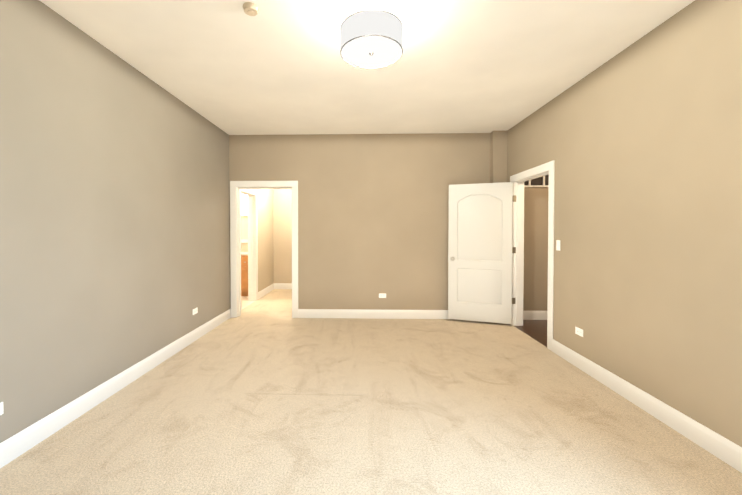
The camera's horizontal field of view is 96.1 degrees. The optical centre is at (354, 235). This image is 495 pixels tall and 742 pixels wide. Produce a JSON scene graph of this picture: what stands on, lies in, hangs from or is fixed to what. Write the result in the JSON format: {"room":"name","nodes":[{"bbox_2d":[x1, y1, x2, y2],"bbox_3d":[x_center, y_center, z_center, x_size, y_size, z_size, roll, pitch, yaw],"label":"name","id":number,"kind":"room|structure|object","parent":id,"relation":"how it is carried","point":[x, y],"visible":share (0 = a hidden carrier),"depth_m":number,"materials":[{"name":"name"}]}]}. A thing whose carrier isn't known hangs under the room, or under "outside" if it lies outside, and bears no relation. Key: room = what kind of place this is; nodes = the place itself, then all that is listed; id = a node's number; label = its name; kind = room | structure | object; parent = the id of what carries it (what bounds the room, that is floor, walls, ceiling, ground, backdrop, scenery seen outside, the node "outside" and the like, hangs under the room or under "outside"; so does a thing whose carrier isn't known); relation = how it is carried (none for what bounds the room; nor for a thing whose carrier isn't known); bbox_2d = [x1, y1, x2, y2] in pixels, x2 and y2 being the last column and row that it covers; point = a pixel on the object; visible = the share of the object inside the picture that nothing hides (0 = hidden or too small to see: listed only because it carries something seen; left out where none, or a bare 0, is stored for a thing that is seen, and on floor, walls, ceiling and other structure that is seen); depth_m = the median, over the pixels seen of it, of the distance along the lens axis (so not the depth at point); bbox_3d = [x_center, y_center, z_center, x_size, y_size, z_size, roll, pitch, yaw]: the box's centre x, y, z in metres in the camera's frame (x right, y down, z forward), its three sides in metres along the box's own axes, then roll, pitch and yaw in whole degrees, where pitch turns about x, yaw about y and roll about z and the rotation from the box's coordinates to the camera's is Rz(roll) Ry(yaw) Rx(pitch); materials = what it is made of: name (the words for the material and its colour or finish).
{"room":"empty bedroom","nodes":[
{"label":"empty bedroom","id":0,"kind":"room"},
{"bbox_2d":[0,0,273,442],"bbox_3d":[-2.073,-0.118,3.685,0.130,2.870,8.480,0,1,2],"label":"wall","id":1,"kind":"structure","parent":0,"point":[114,219],"depth_m":2.59,"materials":[{"name":"paint"}]},
{"bbox_2d":[0,402,2,414],"bbox_3d":[-2.054,1.007,1.891,0.008,0.070,0.114,0,1,2],"label":"electrical outlet","id":2,"kind":"object","parent":1,"relation":"attached to","point":[1,408],"visible":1,"depth_m":1.94,"materials":[{"name":"white plastic"}]},
{"bbox_2d":[0,309,230,467],"bbox_3d":[-2.035,1.268,2.435,0.016,0.137,5.680,0,1,2],"label":"baseboard","id":3,"kind":"structure","parent":1,"relation":"attached to","point":[21,442],"depth_m":2.56,"materials":[{"name":"white wood"}]},
{"bbox_2d":[193,307,197,314],"bbox_3d":[-1.991,0.948,4.170,0.008,0.070,0.114,0,1,2],"label":"electrical outlet","id":4,"kind":"object","parent":1,"relation":"attached to","point":[195,310],"visible":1,"depth_m":4.17,"materials":[{"name":"white plastic"}]},
{"bbox_2d":[258,283,275,298],"bbox_3d":[-1.902,1.195,7.197,0.016,0.137,1.170,0,1,2],"label":"baseboard","id":5,"kind":"structure","parent":1,"relation":"attached to","point":[268,289],"depth_m":7.19,"materials":[{"name":"white wood"}]},
{"bbox_2d":[241,243,247,251],"bbox_3d":[-3.131,-0.176,7.521,2.200,2.870,0.130,0,1,2],"label":"wall","id":6,"kind":"structure","parent":0,"point":[244,247],"depth_m":7.44,"materials":[{"name":"paint"}]},
{"bbox_2d":[241,194,247,242],"bbox_3d":[-2.744,-0.442,7.571,1.410,1.760,0.320,0,1,2],"label":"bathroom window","id":7,"kind":"structure","parent":6,"relation":"in","point":[244,218],"depth_m":7.51,"materials":[{"name":"white"}]},
{"bbox_2d":[241,296,253,309],"bbox_3d":[-3.032,1.306,6.425,2.200,0.060,2.100,0,1,2],"label":"floor","id":8,"kind":"structure","parent":0,"point":[245,302],"depth_m":6.36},
{"bbox_2d":[241,256,247,295],"bbox_3d":[-2.852,0.834,7.166,1.618,0.860,0.590,0,1,2],"label":"bathroom vanity","id":9,"kind":"object","parent":8,"relation":"on","point":[244,273],"depth_m":6.87,"materials":[{"name":"brown wood"}]},
{"bbox_2d":[273,189,291,282],"bbox_3d":[-1.177,-0.181,7.837,1.430,2.870,0.130,0,1,2],"label":"wall","id":10,"kind":"structure","parent":0,"point":[282,233],"depth_m":7.79,"materials":[{"name":"paint"}]},
{"bbox_2d":[276,283,291,288],"bbox_3d":[-1.264,1.186,7.787,1.260,0.137,0.016,0,1,2],"label":"baseboard","id":11,"kind":"structure","parent":10,"relation":"attached to","point":[278,285],"depth_m":7.79,"materials":[{"name":"white wood"}]},
{"bbox_2d":[40,0,694,134],"bbox_3d":[-0.308,-1.612,3.614,8.060,0.120,8.480,0,1,2],"label":"ceiling","id":12,"kind":"structure","parent":0,"point":[271,67],"depth_m":2.87,"materials":[{"name":"paint"}]},
{"bbox_2d":[243,2,258,15],"bbox_3d":[-0.694,-1.512,2.235,0.104,0.038,0.104,0,1,2],"label":"smoke detector","id":13,"kind":"object","parent":12,"relation":"attached to","point":[250,8],"visible":1,"depth_m":2.21,"materials":[{"name":"beige plastic"}]},
{"bbox_2d":[340,10,402,68],"bbox_3d":[0.127,-1.438,2.483,0.463,0.194,0.463,0,1,2],"label":"drum light","id":14,"kind":"object","parent":12,"relation":"attached to","point":[371,39],"visible":1,"depth_m":2.35,"materials":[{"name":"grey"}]},
{"bbox_2d":[0,289,741,494],"bbox_3d":[0.124,1.348,3.646,4.265,0.060,8.220,0,1,2],"label":"floor carpet","id":15,"kind":"object","parent":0,"point":[267,394],"visible":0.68,"depth_m":2.33,"materials":[{"name":"beige carpet"}]},
{"bbox_2d":[229,133,548,310],"bbox_3d":[0.902,-0.142,5.238,5.730,2.870,0.130,0,1,2],"label":"wall","id":16,"kind":"structure","parent":0,"point":[373,216],"depth_m":5.19,"materials":[{"name":"paint"}]},
{"bbox_2d":[230,181,297,317],"bbox_3d":[-1.415,0.218,5.233,1.069,2.150,0.018,0,1,2],"label":"door frame","id":17,"kind":"structure","parent":16,"relation":"attached to","point":[233,184],"depth_m":5.23,"materials":[{"name":"white wood"}]},
{"bbox_2d":[236,187,291,316],"bbox_3d":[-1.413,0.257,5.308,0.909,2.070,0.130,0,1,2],"label":"lining","id":18,"kind":"object","parent":16,"relation":"attached to","point":[252,246],"depth_m":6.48,"materials":[{"name":"white wood"}]},
{"bbox_2d":[298,309,447,318],"bbox_3d":[0.603,1.226,5.182,2.969,0.137,0.040,0,1,2],"label":"baseboard","id":19,"kind":"structure","parent":16,"relation":"attached to","point":[302,313],"depth_m":5.20,"materials":[{"name":"white wood"}]},
{"bbox_2d":[379,293,385,297],"bbox_3d":[0.440,0.938,5.198,0.114,0.070,0.008,0,1,2],"label":"electrical outlet","id":20,"kind":"object","parent":16,"relation":"attached to","point":[382,295],"visible":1,"depth_m":5.20,"materials":[{"name":"white plastic"}]},
{"bbox_2d":[523,311,546,319],"bbox_3d":[3.021,1.227,5.126,1.185,0.137,0.016,0,1,2],"label":"baseboard","id":21,"kind":"structure","parent":16,"relation":"attached to","point":[527,315],"depth_m":5.13,"materials":[{"name":"white wood"}]},
{"bbox_2d":[524,175,548,186],"bbox_3d":[2.894,-0.924,5.090,0.880,0.364,0.030,0,1,2],"label":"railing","id":22,"kind":"structure","parent":16,"relation":"in","point":[542,181],"depth_m":5.10,"materials":[{"name":"white wood"}]},
{"bbox_2d":[490,131,507,182],"bbox_3d":[2.192,-0.139,5.077,0.212,2.870,0.120,0,1,2],"label":"pillar","id":23,"kind":"structure","parent":0,"point":[498,154],"depth_m":5.00,"materials":[{"name":"paint"}]},
{"bbox_2d":[514,320,546,346],"bbox_3d":[2.927,1.347,3.723,1.335,0.060,2.830,0,1,2],"label":"floor","id":24,"kind":"structure","parent":0,"point":[536,330],"depth_m":4.62,"materials":[{"name":"brown wood"}]},
{"bbox_2d":[507,0,741,446],"bbox_3d":[2.283,-0.096,2.228,0.130,2.870,5.810,0,1,2],"label":"wall","id":25,"kind":"structure","parent":0,"point":[639,141],"depth_m":2.44,"materials":[{"name":"paint"}]},
{"bbox_2d":[513,171,548,325],"bbox_3d":[2.341,0.265,4.331,0.130,2.085,0.955,0,1,2],"label":"lining","id":26,"kind":"object","parent":25,"relation":"attached to","point":[518,259],"depth_m":4.78,"materials":[{"name":"white wood"}]},
{"bbox_2d":[448,182,512,323],"bbox_3d":[1.848,0.251,4.916,0.890,2.030,0.175,0,1,20],"label":"door","id":27,"kind":"structure","parent":26,"relation":"attached to","point":[480,249],"depth_m":4.89,"materials":[{"name":"white paint"},{"name":"wood"}]},
{"bbox_2d":[512,195,515,303],"bbox_3d":[2.295,0.205,4.788,0.050,1.560,0.002,0,1,2],"label":"jamb hinge leaves","id":28,"kind":"object","parent":26,"relation":"attached to","point":[514,248],"visible":1,"depth_m":4.79,"materials":[{"name":"silver metal"}]},
{"bbox_2d":[510,160,554,350],"bbox_3d":[2.267,0.225,4.332,0.018,2.165,1.115,0,1,2],"label":"door frame","id":29,"kind":"structure","parent":25,"relation":"attached to","point":[547,166],"depth_m":3.83,"materials":[{"name":"white wood"}]},
{"bbox_2d":[556,240,559,250],"bbox_3d":[2.254,0.108,3.686,0.010,0.114,0.070,0,1,2],"label":"light switch","id":30,"kind":"object","parent":25,"relation":"attached to","point":[557,244],"visible":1,"depth_m":3.68,"materials":[{"name":"white plastic"}]},
{"bbox_2d":[575,327,582,336],"bbox_3d":[2.244,0.962,3.328,0.008,0.070,0.114,0,1,2],"label":"electrical outlet","id":31,"kind":"object","parent":25,"relation":"attached to","point":[579,331],"visible":1,"depth_m":3.32,"materials":[{"name":"white plastic"}]},
{"bbox_2d":[552,339,741,472],"bbox_3d":[2.193,1.280,1.635,0.016,0.137,4.315,0,1,2],"label":"baseboard","id":32,"kind":"structure","parent":25,"relation":"attached to","point":[717,445],"depth_m":2.39,"materials":[{"name":"white wood"}]}
]}

